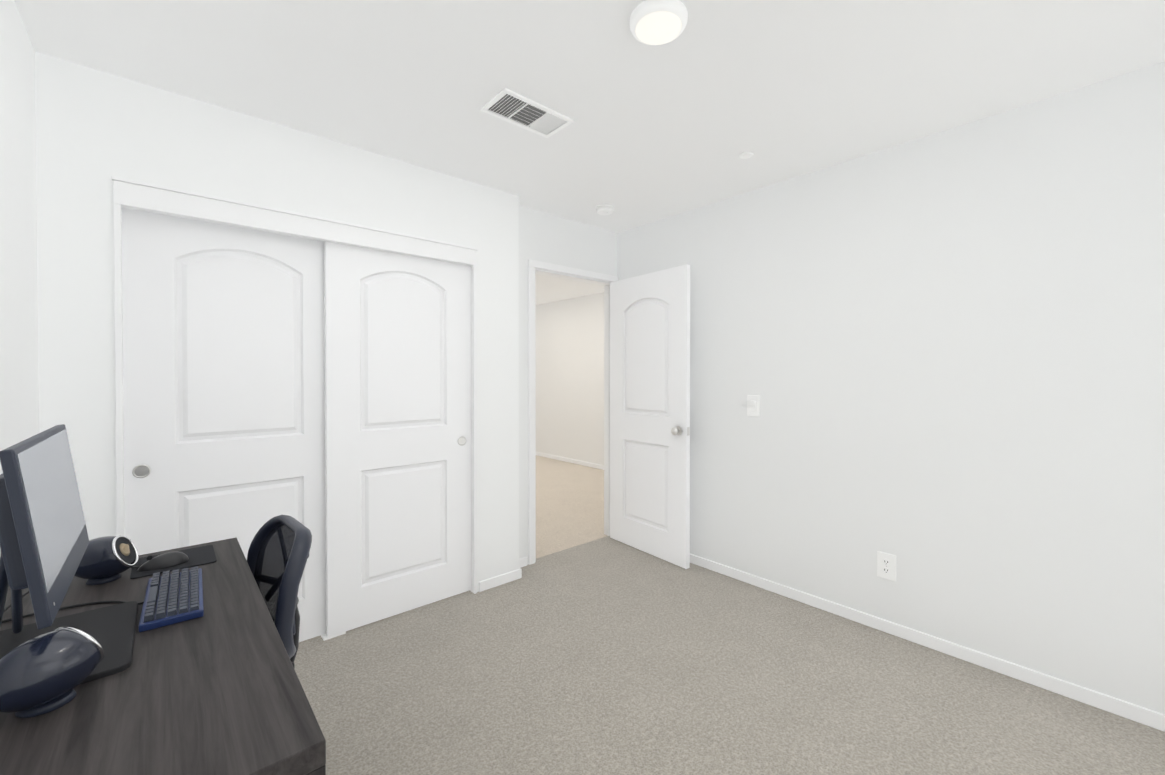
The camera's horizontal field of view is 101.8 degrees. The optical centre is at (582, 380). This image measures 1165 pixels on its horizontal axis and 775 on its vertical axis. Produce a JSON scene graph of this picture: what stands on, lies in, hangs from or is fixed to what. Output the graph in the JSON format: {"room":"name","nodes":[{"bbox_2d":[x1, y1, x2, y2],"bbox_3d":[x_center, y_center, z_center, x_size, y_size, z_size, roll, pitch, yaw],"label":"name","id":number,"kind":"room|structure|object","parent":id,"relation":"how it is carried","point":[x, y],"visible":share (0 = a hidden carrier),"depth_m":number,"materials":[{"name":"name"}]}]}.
{"room":"office","nodes":[
{"label":"office","id":0,"kind":"room"},
{"bbox_2d":[0,0,38,555],"bbox_3d":[-0.945,0.074,0.488,0.100,2.440,3.570,-1,1,-41],"label":"wall","id":1,"kind":"structure","parent":0,"point":[19,397],"depth_m":1.45,"materials":[{"name":"white paint"}]},
{"bbox_2d":[35,52,518,591],"bbox_3d":[-1.248,0.054,2.441,2.030,2.440,0.240,-1,1,-41],"label":"wall","id":2,"kind":"structure","parent":0,"point":[95,130],"depth_m":1.94,"materials":[{"name":"white paint"}]},
{"bbox_2d":[122,208,325,641],"bbox_3d":[-1.534,0.265,2.145,0.780,2.000,0.039,-1,1,-41],"label":"closet door","id":3,"kind":"structure","parent":2,"relation":"in","point":[224,378],"depth_m":2.08,"materials":[{"name":"white paint"}]},
{"bbox_2d":[111,176,477,640],"bbox_3d":[-1.242,0.249,2.353,1.540,2.051,0.133,-1,1,-41],"label":"trim","id":4,"kind":"structure","parent":2,"relation":"attached to","point":[141,196],"depth_m":2.10,"materials":[{"name":"white paint"}]},
{"bbox_2d":[324,242,470,636],"bbox_3d":[-0.969,0.261,2.585,0.780,2.000,0.039,-1,1,-41],"label":"closet door","id":5,"kind":"structure","parent":2,"relation":"in","point":[397,336],"depth_m":2.53,"materials":[{"name":"white paint"}]},
{"bbox_2d":[479,564,526,591],"bbox_3d":[-0.508,1.239,2.939,0.303,0.060,0.016,-1,1,-41],"label":"baseboard","id":6,"kind":"structure","parent":2,"relation":"attached to","point":[498,580],"depth_m":2.93,"materials":[{"name":"white paint"}]},
{"bbox_2d":[519,206,616,564],"bbox_3d":[-0.143,0.043,3.509,1.040,2.440,0.100,-1,1,-41],"label":"wall","id":7,"kind":"structure","parent":0,"point":[549,238],"depth_m":3.30,"materials":[{"name":"white paint"}]},
{"bbox_2d":[528,259,617,564],"bbox_3d":[-0.079,0.218,3.566,0.870,2.090,0.128,-1,1,-41],"label":"door frame","id":8,"kind":"structure","parent":7,"relation":"attached to","point":[557,271],"depth_m":3.29,"materials":[{"name":"white paint"}]},
{"bbox_2d":[610,264,689,568],"bbox_3d":[0.465,0.242,3.455,0.155,2.020,0.786,0,1,-37],"label":"door","id":9,"kind":"structure","parent":8,"relation":"attached to","point":[649,413],"depth_m":3.39,"materials":[{"name":"white paint"}]},
{"bbox_2d":[535,292,603,464],"bbox_3d":[0.030,0.009,6.881,0.100,2.440,4.970,-1,1,-41],"label":"wall","id":10,"kind":"structure","parent":0,"point":[570,378],"depth_m":6.97,"materials":[{"name":"white paint"}]},
{"bbox_2d":[536,452,603,469],"bbox_3d":[-0.020,1.199,6.862,0.016,0.060,4.750,-1,1,-41],"label":"baseboard","id":11,"kind":"structure","parent":10,"relation":"attached to","point":[569,460],"depth_m":7.02,"materials":[{"name":"white paint"}]},
{"bbox_2d":[14,0,1164,304],"bbox_3d":[-0.689,-1.231,3.934,5.060,0.100,8.420,-1,1,-41],"label":"ceiling","id":12,"kind":"structure","parent":0,"point":[782,90],"depth_m":1.78,"materials":[{"name":"white paint"}]},
{"bbox_2d":[480,88,573,137],"bbox_3d":[-0.237,-1.158,2.069,0.360,0.010,0.200,-1,1,-41],"label":"ceiling vent","id":13,"kind":"object","parent":12,"relation":"in","point":[512,107],"visible":1,"depth_m":2.06,"materials":[{"name":"white plastic"}]},
{"bbox_2d":[595,204,613,214],"bbox_3d":[0.152,-1.155,3.223,0.132,0.038,0.132,-1,1,-41],"label":"smoke detector","id":14,"kind":"object","parent":12,"relation":"attached to","point":[604,209],"visible":1,"depth_m":3.19,"materials":[{"name":"white plastic"}]},
{"bbox_2d":[630,0,687,44],"bbox_3d":[0.243,-1.138,1.517,0.184,0.038,0.184,-1,1,-41],"label":"recessed light","id":15,"kind":"object","parent":12,"relation":"in","point":[656,22],"visible":0.98,"depth_m":1.48,"materials":[{"name":"white plastic"}]},
{"bbox_2d":[739,152,753,158],"bbox_3d":[0.847,-1.162,2.449,0.072,0.009,0.072,-1,1,-41],"label":"cap","id":16,"kind":"object","parent":12,"relation":"attached to","point":[744,155],"visible":1,"depth_m":2.44,"materials":[{"name":"white plastic"}]},
{"bbox_2d":[294,455,1164,774],"bbox_3d":[-0.689,1.309,3.959,5.060,0.100,8.420,-1,1,-41],"label":"floor","id":17,"kind":"structure","parent":0,"point":[607,655],"depth_m":1.96,"materials":[{"name":"carpet"}]},
{"bbox_2d":[0,538,325,774],"bbox_3d":[-0.968,0.914,0.996,0.503,0.750,1.190,-1,1,-41],"label":"desk","id":18,"kind":"object","parent":17,"relation":"on","point":[216,688],"visible":0.81,"depth_m":0.79,"materials":[{"name":"brown wood"}]},
{"bbox_2d":[4,591,28,611],"bbox_3d":[-1.071,0.524,0.806,0.097,0.032,1.007,-1,1,-41],"label":"cable","id":19,"kind":"object","parent":18,"relation":"on","point":[9,605],"visible":0.27,"depth_m":1.11,"materials":[{"name":"black rubber"}]},
{"bbox_2d":[0,627,103,717],"bbox_3d":[-0.895,0.483,0.792,0.133,0.114,0.130,-1,1,-41],"label":"speaker","id":20,"kind":"object","parent":18,"relation":"on","point":[45,673],"visible":1,"depth_m":0.76},
{"bbox_2d":[0,424,137,683],"bbox_3d":[-1.049,0.322,0.926,0.250,0.434,0.505,-1,1,-41],"label":"monitor","id":21,"kind":"object","parent":18,"relation":"on","point":[44,540],"visible":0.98,"depth_m":0.86,"materials":[{"name":"black plastic"}]},
{"bbox_2d":[1,600,143,622],"bbox_3d":[-1.178,0.531,1.075,0.271,0.012,0.116,-1,1,-41],"label":"cable","id":22,"kind":"object","parent":18,"relation":"on","point":[76,605],"visible":0.79,"depth_m":1.12,"materials":[{"name":"black rubber"}]},
{"bbox_2d":[74,535,137,584],"bbox_3d":[-1.285,0.478,1.267,0.140,0.114,0.115,-1,1,-41],"label":"speaker","id":23,"kind":"object","parent":18,"relation":"on","point":[106,559],"visible":0.92,"depth_m":1.24},
{"bbox_2d":[139,566,203,631],"bbox_3d":[-0.999,0.521,1.158,0.118,0.029,0.308,-1,1,-41],"label":"keyboard","id":24,"kind":"object","parent":18,"relation":"on","point":[175,596],"visible":1,"depth_m":1.11,"materials":[{"name":"blue plastic"}]},
{"bbox_2d":[130,545,216,578],"bbox_3d":[-1.204,0.532,1.398,0.185,0.003,0.180,-1,1,-41],"label":"mouse pad","id":25,"kind":"object","parent":18,"relation":"on","point":[201,555],"visible":0.71,"depth_m":1.39,"materials":[{"name":"grey fabric"}]},
{"bbox_2d":[137,551,188,571],"bbox_3d":[-1.203,0.513,1.359,0.112,0.036,0.063,-1,1,-41],"label":"mouse","id":26,"kind":"object","parent":25,"relation":"on","point":[168,559],"visible":1,"depth_m":1.34,"materials":[{"name":"black plastic"}]},
{"bbox_2d":[247,515,311,668],"bbox_3d":[-1.076,0.860,1.272,0.538,0.851,0.583,1,1,45],"label":"chair","id":27,"kind":"object","parent":17,"relation":"on","point":[278,552],"visible":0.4,"depth_m":1.45,"materials":[{"name":"black plastic"}]},
{"bbox_2d":[617,62,1164,713],"bbox_3d":[1.432,0.053,2.584,0.100,2.440,3.570,-1,1,-41],"label":"wall","id":28,"kind":"structure","parent":0,"point":[941,354],"depth_m":2.17,"materials":[{"name":"white paint"}]},
{"bbox_2d":[747,395,759,416],"bbox_3d":[1.055,0.159,2.926,0.014,0.132,0.084,-1,1,-41],"label":"switch plate","id":29,"kind":"object","parent":28,"relation":"attached to","point":[753,405],"visible":1,"depth_m":2.92,"materials":[{"name":"white plastic"}]},
{"bbox_2d":[877,551,895,581],"bbox_3d":[1.536,0.940,2.391,0.011,0.132,0.084,-1,1,-41],"label":"electrical outlet plate","id":30,"kind":"object","parent":28,"relation":"attached to","point":[886,565],"visible":1,"depth_m":2.39,"materials":[{"name":"white plastic"}]},
{"bbox_2d":[690,554,1164,731],"bbox_3d":[1.389,1.243,2.558,0.016,0.060,3.370,-1,1,-41],"label":"baseboard","id":31,"kind":"structure","parent":28,"relation":"attached to","point":[1133,712],"depth_m":2.16,"materials":[{"name":"white paint"}]}
]}

